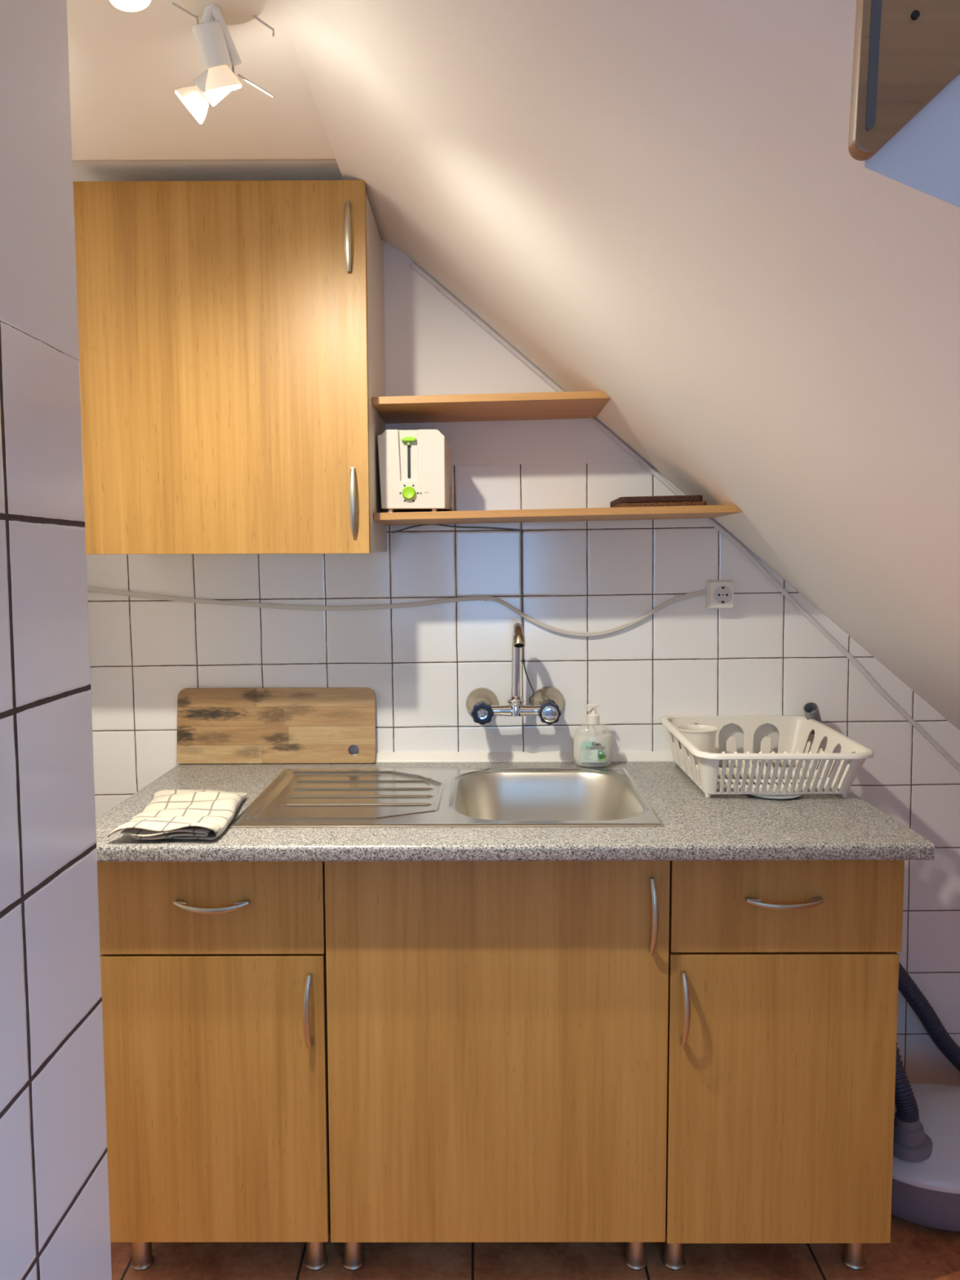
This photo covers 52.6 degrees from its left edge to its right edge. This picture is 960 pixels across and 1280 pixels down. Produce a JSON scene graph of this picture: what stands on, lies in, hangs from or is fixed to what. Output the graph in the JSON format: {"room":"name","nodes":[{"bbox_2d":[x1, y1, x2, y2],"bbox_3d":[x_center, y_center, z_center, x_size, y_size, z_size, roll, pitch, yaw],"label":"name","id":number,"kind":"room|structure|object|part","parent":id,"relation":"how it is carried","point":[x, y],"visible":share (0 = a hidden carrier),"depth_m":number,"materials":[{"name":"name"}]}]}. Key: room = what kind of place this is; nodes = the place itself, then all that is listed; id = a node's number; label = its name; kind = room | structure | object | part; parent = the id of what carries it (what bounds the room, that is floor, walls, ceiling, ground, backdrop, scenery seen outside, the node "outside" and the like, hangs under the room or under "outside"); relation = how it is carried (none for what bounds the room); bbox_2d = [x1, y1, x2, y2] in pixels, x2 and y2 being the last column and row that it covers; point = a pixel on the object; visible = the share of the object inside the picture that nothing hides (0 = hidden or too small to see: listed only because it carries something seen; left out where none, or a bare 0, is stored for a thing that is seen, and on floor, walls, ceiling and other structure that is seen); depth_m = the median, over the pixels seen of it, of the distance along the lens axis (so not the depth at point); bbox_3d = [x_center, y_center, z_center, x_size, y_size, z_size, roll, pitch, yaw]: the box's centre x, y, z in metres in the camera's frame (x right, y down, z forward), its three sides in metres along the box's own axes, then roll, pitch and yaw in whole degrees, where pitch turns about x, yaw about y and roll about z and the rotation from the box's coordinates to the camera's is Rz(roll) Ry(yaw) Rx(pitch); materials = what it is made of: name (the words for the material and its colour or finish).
{"room":"kitchen","nodes":[
{"label":"kitchen","id":0,"kind":"room"},
{"bbox_2d":[0,0,111,1279],"bbox_3d":[-0.447,0.337,-0.643,0.110,2.166,3.261,0,5,0],"label":"wall","id":1,"kind":"structure","parent":0,"point":[55,1222],"depth_m":0.86,"materials":[{"name":"tile"}]},
{"bbox_2d":[66,0,343,181],"bbox_3d":[-0.869,-0.880,0.009,1.167,0.200,4.750,0,5,0],"label":"ceiling","id":2,"kind":"structure","parent":0,"point":[129,122],"depth_m":1.67,"materials":[{"name":"white paint"}]},
{"bbox_2d":[109,0,274,124],"bbox_3d":[-0.374,-0.804,1.276,0.152,0.154,0.232,1,5,12],"label":"ceiling spotlight","id":3,"kind":"object","parent":2,"relation":"attached to","point":[216,48],"visible":1,"depth_m":1.33,"materials":[{"name":"white metal"}]},
{"bbox_3d":[-0.432,-0.805,1.196,0.050,0.039,0.051,0,5,0],"label":"bulb","id":4,"kind":"part","parent":3,"relation":"part of","materials":[{"name":"white"}]},
{"bbox_3d":[-0.404,-0.860,1.335,0.038,0.035,0.008,0,5,0],"label":"rod","id":5,"kind":"part","parent":3,"relation":"part of","materials":[{"name":"silver metal"}]},
{"bbox_3d":[-0.406,-0.759,1.376,0.048,0.049,0.052,0,5,0],"label":"bulb","id":6,"kind":"part","parent":3,"relation":"part of","materials":[{"name":"white"}]},
{"bbox_3d":[-0.368,-0.852,1.319,0.026,0.031,0.013,3,5,33],"label":"arm","id":7,"kind":"part","parent":3,"relation":"part of","materials":[{"name":"white metal"}]},
{"bbox_3d":[-0.350,-0.870,1.308,0.120,0.027,0.120,0,5,0],"label":"ceiling plate","id":8,"kind":"part","parent":3,"relation":"part of","materials":[{"name":"white metal"}]},
{"bbox_3d":[-0.359,-0.780,1.358,0.051,0.044,0.048,0,5,0],"label":"bulb","id":9,"kind":"part","parent":3,"relation":"part of","materials":[{"name":"white"}]},
{"bbox_3d":[-0.351,-0.834,1.339,0.015,0.067,0.058,2,5,27],"label":"arm","id":10,"kind":"part","parent":3,"relation":"part of","materials":[{"name":"white metal"}]},
{"bbox_3d":[-0.314,-0.777,1.361,0.053,0.035,0.003,0,5,6],"label":"rod","id":11,"kind":"part","parent":3,"relation":"part of","materials":[{"name":"silver metal"}]},
{"bbox_3d":[-0.306,-0.853,1.339,0.045,0.036,0.004,-1,5,-9],"label":"rod","id":12,"kind":"part","parent":3,"relation":"part of","materials":[{"name":"silver metal"}]},
{"bbox_2d":[86,240,959,1086],"bbox_3d":[0.457,0.064,2.439,3.796,2.216,0.100,0,5,0],"label":"wall","id":13,"kind":"structure","parent":0,"point":[761,655],"depth_m":2.38,"materials":[{"name":"tile"}]},
{"bbox_2d":[72,180,386,554],"bbox_3d":[-0.524,-0.564,2.148,0.590,0.747,0.387,0,5,0],"label":"upper cabinet","id":14,"kind":"object","parent":13,"relation":"attached to","point":[231,333],"visible":0.98,"depth_m":1.98,"materials":[{"name":"brown wood"}]},
{"bbox_3d":[-0.265,-0.810,1.946,0.014,0.138,0.025,0,5,0],"label":"handle","id":15,"kind":"part","parent":14,"relation":"part of","materials":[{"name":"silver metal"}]},
{"bbox_3d":[-0.260,-0.285,1.987,0.014,0.136,0.025,0,5,0],"label":"handle","id":16,"kind":"part","parent":14,"relation":"part of","materials":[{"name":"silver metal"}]},
{"bbox_2d":[87,586,706,636],"bbox_3d":[-0.429,-0.086,2.373,1.966,0.161,0.013,0,5,0],"label":"power cable","id":17,"kind":"object","parent":13,"relation":"attached to","point":[128,593],"visible":0.94,"depth_m":2.37,"materials":[{"name":"beige plastic"}]},
{"bbox_2d":[391,524,533,703],"bbox_3d":[-0.041,-0.064,2.363,0.345,0.439,0.036,0,5,0],"label":"earth wire","id":18,"kind":"object","parent":13,"relation":"attached to","point":[522,531],"visible":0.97,"depth_m":2.36,"materials":[{"name":"grey"}]},
{"bbox_2d":[372,391,610,423],"bbox_3d":[0.025,-0.525,2.199,0.505,0.026,0.286,0,5,0],"label":"wall shelf","id":19,"kind":"object","parent":13,"relation":"attached to","point":[580,404],"visible":1,"depth_m":2.13,"materials":[{"name":"brown wood"}]},
{"bbox_2d":[466,622,564,725],"bbox_3d":[0.086,0.081,2.303,0.243,0.247,0.174,0,5,0],"label":"mixer tap","id":20,"kind":"object","parent":13,"relation":"attached to","point":[548,702],"visible":1,"depth_m":2.30,"materials":[{"name":"silver metal"}]},
{"bbox_3d":[0.006,0.172,2.281,0.055,0.055,0.026,0,5,0],"label":"knob","id":21,"kind":"part","parent":20,"relation":"part of","materials":[{"name":"blue plastic"}]},
{"bbox_3d":[0.088,0.053,2.271,0.024,0.186,0.094,0,5,-4],"label":"spout","id":22,"kind":"part","parent":20,"relation":"part of","materials":[{"name":"silver metal"}]},
{"bbox_3d":[0.164,0.172,2.281,0.055,0.055,0.026,0,5,0],"label":"knob","id":23,"kind":"part","parent":20,"relation":"part of","materials":[{"name":"blue plastic"}]},
{"bbox_2d":[373,504,742,525],"bbox_3d":[0.168,-0.284,2.217,0.789,0.030,0.286,0,5,0],"label":"wall shelf","id":24,"kind":"object","parent":13,"relation":"attached to","point":[694,511],"visible":1,"depth_m":2.08,"materials":[{"name":"brown wood"}]},
{"bbox_2d":[377,429,453,512],"bbox_3d":[-0.142,-0.375,2.209,0.162,0.182,0.208,0,5,0],"label":"toaster","id":25,"kind":"object","parent":24,"relation":"on","point":[415,465],"visible":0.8,"depth_m":2.12,"materials":[{"name":"beige plastic"}]},
{"bbox_3d":[-0.155,-0.433,2.114,0.032,0.018,0.016,0,5,0],"label":"lever","id":26,"kind":"part","parent":25,"relation":"part of","materials":[{"name":"green plastic"}]},
{"bbox_3d":[-0.128,-0.292,2.218,0.136,0.008,0.143,0,5,0],"label":"cord","id":27,"kind":"part","parent":25,"relation":"part of","materials":[{"name":"black plastic"}]},
{"bbox_2d":[609,501,706,507],"bbox_3d":[0.404,-0.305,2.229,0.193,0.016,0.185,0,5,0],"label":"trivet","id":28,"kind":"object","parent":24,"relation":"on","point":[674,503],"visible":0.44,"depth_m":2.14,"materials":[{"name":"brown"}]},
{"bbox_2d":[610,495,702,506],"bbox_3d":[0.400,-0.318,2.225,0.182,0.016,0.185,0,5,0],"label":"trivet","id":29,"kind":"object","parent":28,"relation":"on","point":[665,498],"visible":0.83,"depth_m":2.13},
{"bbox_2d":[350,751,777,762],"bbox_3d":[0.025,0.289,2.397,1.520,0.021,0.022,0,5,0],"label":"trim","id":30,"kind":"structure","parent":13,"relation":"attached to","point":[388,757],"depth_m":2.39,"materials":[{"name":"white"}]},
{"bbox_2d":[409,262,959,772],"bbox_3d":[0.583,-0.219,2.358,1.495,1.368,0.012,0,5,0],"label":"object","id":31,"kind":"object","parent":13,"relation":"attached to","point":[413,265],"visible":0.96,"depth_m":2.35,"materials":[{"name":"white paint"}]},
{"bbox_2d":[705,580,733,608],"bbox_3d":[0.583,-0.110,2.356,0.063,0.069,0.037,0,5,0],"label":"wall socket","id":32,"kind":"object","parent":13,"relation":"attached to","point":[720,593],"visible":1,"depth_m":2.34,"materials":[{"name":"white plastic"}]},
{"bbox_2d":[803,702,822,734],"bbox_3d":[0.811,0.191,2.362,0.034,0.085,0.085,3,5,33],"label":"drain pipe","id":33,"kind":"object","parent":13,"relation":"attached to","point":[811,709],"visible":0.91,"depth_m":2.34,"materials":[{"name":"grey plastic"}]},
{"bbox_2d":[110,1213,959,1279],"bbox_3d":[0.580,1.384,0.183,4.050,0.060,4.750,0,5,0],"label":"floor","id":34,"kind":"structure","parent":0,"point":[915,1251],"depth_m":1.90,"materials":[{"name":"ceramic"}]},
{"bbox_2d":[97,861,330,1271],"bbox_3d":[-0.487,0.784,2.063,0.411,0.846,0.614,0,5,0],"label":"base cabinet","id":35,"kind":"object","parent":34,"relation":"on","point":[214,974],"visible":0.83,"depth_m":1.78,"materials":[{"name":"brown wood"}]},
{"bbox_3d":[-0.662,1.168,1.900,0.050,0.108,0.050,0,5,0],"label":"leg","id":36,"kind":"part","parent":35,"relation":"part of","materials":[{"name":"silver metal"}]},
{"bbox_3d":[-0.490,0.477,1.767,0.411,0.188,0.018,0,5,0],"label":"drawer","id":37,"kind":"part","parent":35,"relation":"part of","materials":[{"name":"brown wood"}]},
{"bbox_3d":[-0.483,0.480,1.745,0.135,0.019,0.027,0,5,0],"label":"handle","id":38,"kind":"part","parent":35,"relation":"part of","materials":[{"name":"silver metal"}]},
{"bbox_3d":[-0.489,0.849,1.796,0.410,0.548,0.018,0,5,0],"label":"door","id":39,"kind":"part","parent":35,"relation":"part of","materials":[{"name":"brown wood"}]},
{"bbox_3d":[-0.311,0.675,1.760,0.012,0.138,0.028,1,5,14],"label":"handle","id":40,"kind":"part","parent":35,"relation":"part of","materials":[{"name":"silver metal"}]},
{"bbox_3d":[-0.321,1.167,1.898,0.050,0.108,0.050,0,5,0],"label":"leg","id":41,"kind":"part","parent":35,"relation":"part of","materials":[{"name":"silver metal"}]},
{"bbox_2d":[324,860,670,1271],"bbox_3d":[0.033,0.782,2.061,0.623,0.846,0.614,0,5,0],"label":"base cabinet","id":42,"kind":"object","parent":34,"relation":"on","point":[497,1031],"visible":0.96,"depth_m":1.78,"materials":[{"name":"brown wood"}]},
{"bbox_3d":[-0.248,1.166,1.898,0.050,0.108,0.050,0,5,0],"label":"leg","id":43,"kind":"part","parent":42,"relation":"part of","materials":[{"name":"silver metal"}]},
{"bbox_2d":[95,761,934,862],"bbox_3d":[0.026,0.342,2.047,1.527,0.029,0.725,0,5,0],"label":"countertop","id":44,"kind":"structure","parent":42,"relation":"on","point":[698,827],"depth_m":1.75,"materials":[{"name":"grey stone"}]},
{"bbox_2d":[107,789,248,839],"bbox_3d":[-0.565,0.326,1.857,0.196,0.035,0.346,-1,5,-4],"label":"tea towel","id":45,"kind":"object","parent":44,"relation":"on","point":[171,814],"visible":1,"depth_m":1.79,"materials":[{"name":"fabric"}]},
{"bbox_2d":[177,687,375,763],"bbox_3d":[-0.499,0.209,2.382,0.484,0.185,0.040,0,5,0],"label":"chopping board","id":46,"kind":"object","parent":44,"relation":"on","point":[297,725],"visible":1,"depth_m":2.37,"materials":[{"name":"brown wood"}]},
{"bbox_2d":[227,768,665,827],"bbox_3d":[-0.062,0.405,2.058,0.812,0.169,0.506,0,5,0],"label":"sink","id":47,"kind":"object","parent":44,"relation":"in","point":[398,797],"visible":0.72,"depth_m":2.16,"materials":[{"name":"grey metal"}]},
{"bbox_2d":[573,703,613,767],"bbox_3d":[0.271,0.228,2.324,0.096,0.152,0.059,0,5,0],"label":"soap bottle","id":48,"kind":"object","parent":44,"relation":"on","point":[593,749],"visible":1,"depth_m":2.31,"materials":[{"name":"white plastic"}]},
{"bbox_2d":[580,741,606,762],"bbox_3d":[0.270,0.265,2.301,0.063,0.052,0.007,0,5,2],"label":"print","id":49,"kind":"object","parent":48,"relation":"attached to","point":[590,751],"depth_m":2.30,"materials":[{"name":"grey"}]},
{"bbox_2d":[661,715,873,797],"bbox_3d":[0.623,0.259,2.175,0.370,0.112,0.447,0,5,0],"label":"dish rack","id":50,"kind":"object","parent":44,"relation":"on","point":[695,748],"visible":1,"depth_m":2.13,"materials":[{"name":"beige plastic"}]},
{"bbox_2d":[675,724,718,764],"bbox_3d":[0.505,0.249,2.265,0.096,0.090,0.096,0,5,0],"label":"cup","id":51,"kind":"object","parent":50,"relation":"on","point":[703,737],"depth_m":2.23,"materials":[{"name":"beige plastic"}]},
{"bbox_2d":[746,784,802,799],"bbox_3d":[0.617,0.322,2.048,0.124,0.006,0.124,0,5,0],"label":"saucer","id":52,"kind":"object","parent":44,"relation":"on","point":[762,796],"visible":0.34,"depth_m":2.01,"materials":[{"name":"white ceramic"}]},
{"bbox_3d":[0.304,1.165,1.896,0.050,0.108,0.050,0,5,0],"label":"leg","id":53,"kind":"part","parent":42,"relation":"part of","materials":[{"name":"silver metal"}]},
{"bbox_3d":[0.310,0.497,1.743,0.011,0.138,0.028,-1,5,-15],"label":"handle","id":54,"kind":"part","parent":42,"relation":"part of","materials":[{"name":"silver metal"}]},
{"bbox_2d":[662,860,904,1271],"bbox_3d":[0.557,0.780,2.059,0.419,0.846,0.614,0,5,0],"label":"base cabinet","id":55,"kind":"object","parent":34,"relation":"on","point":[784,975],"visible":0.83,"depth_m":1.78,"materials":[{"name":"brown wood"}]},
{"bbox_3d":[0.379,1.164,1.896,0.050,0.108,0.050,0,5,0],"label":"leg","id":56,"kind":"part","parent":55,"relation":"part of","materials":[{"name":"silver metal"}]},
{"bbox_3d":[0.370,0.670,1.757,0.011,0.138,0.028,-1,5,-15],"label":"handle","id":57,"kind":"part","parent":55,"relation":"part of","materials":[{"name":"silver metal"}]},
{"bbox_3d":[0.555,0.846,1.792,0.415,0.552,0.018,0,5,0],"label":"door","id":58,"kind":"part","parent":55,"relation":"part of","materials":[{"name":"brown wood"}]},
{"bbox_3d":[0.547,0.473,1.740,0.138,0.017,0.027,0,5,0],"label":"handle","id":59,"kind":"part","parent":55,"relation":"part of","materials":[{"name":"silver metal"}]},
{"bbox_3d":[0.556,0.473,1.763,0.418,0.186,0.018,0,5,0],"label":"drawer","id":60,"kind":"part","parent":55,"relation":"part of","materials":[{"name":"brown wood"}]},
{"bbox_3d":[0.730,1.163,1.894,0.050,0.108,0.050,0,5,0],"label":"leg","id":61,"kind":"part","parent":55,"relation":"part of","materials":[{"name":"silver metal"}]},
{"bbox_2d":[891,961,959,1231],"bbox_3d":[1.061,0.913,2.190,0.465,0.558,0.623,2,5,25],"label":"vacuum cleaner","id":62,"kind":"object","parent":34,"relation":"on","point":[926,1192],"visible":0.53,"depth_m":1.99,"materials":[{"name":"grey plastic"}]},
{"bbox_2d":[891,1178,959,1231],"bbox_3d":[1.018,1.134,2.113,0.444,0.100,0.365,0,5,0],"label":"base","id":63,"kind":"object","parent":62,"relation":"in","point":[934,1206],"depth_m":1.95,"materials":[{"name":"grey plastic"}]},
{"bbox_3d":[1.018,1.041,2.105,0.463,0.087,0.380,0,5,0],"label":"lid","id":64,"kind":"part","parent":62,"relation":"part of","materials":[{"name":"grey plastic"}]},
{"bbox_2d":[277,0,959,730],"bbox_3d":[1.087,0.241,0.079,2.739,2.300,4.728,0,5,0],"label":"ceiling","id":65,"kind":"structure","parent":0,"point":[664,207],"depth_m":1.24,"materials":[{"name":"white paint"}]},
{"bbox_2d":[848,0,959,160],"bbox_3d":[0.315,-0.404,0.539,0.211,0.262,0.014,0,5,0],"label":"wooden board","id":66,"kind":"object","parent":65,"relation":"attached to","point":[906,52],"visible":1,"depth_m":0.54,"materials":[{"name":"orange wood"}]},
{"bbox_2d":[864,74,959,208],"bbox_3d":[0.391,-0.375,0.660,0.340,0.435,0.220,0,5,0],"label":"trim","id":67,"kind":"structure","parent":65,"relation":"attached to","point":[923,156],"depth_m":0.56,"materials":[{"name":"white paint"}]}
]}

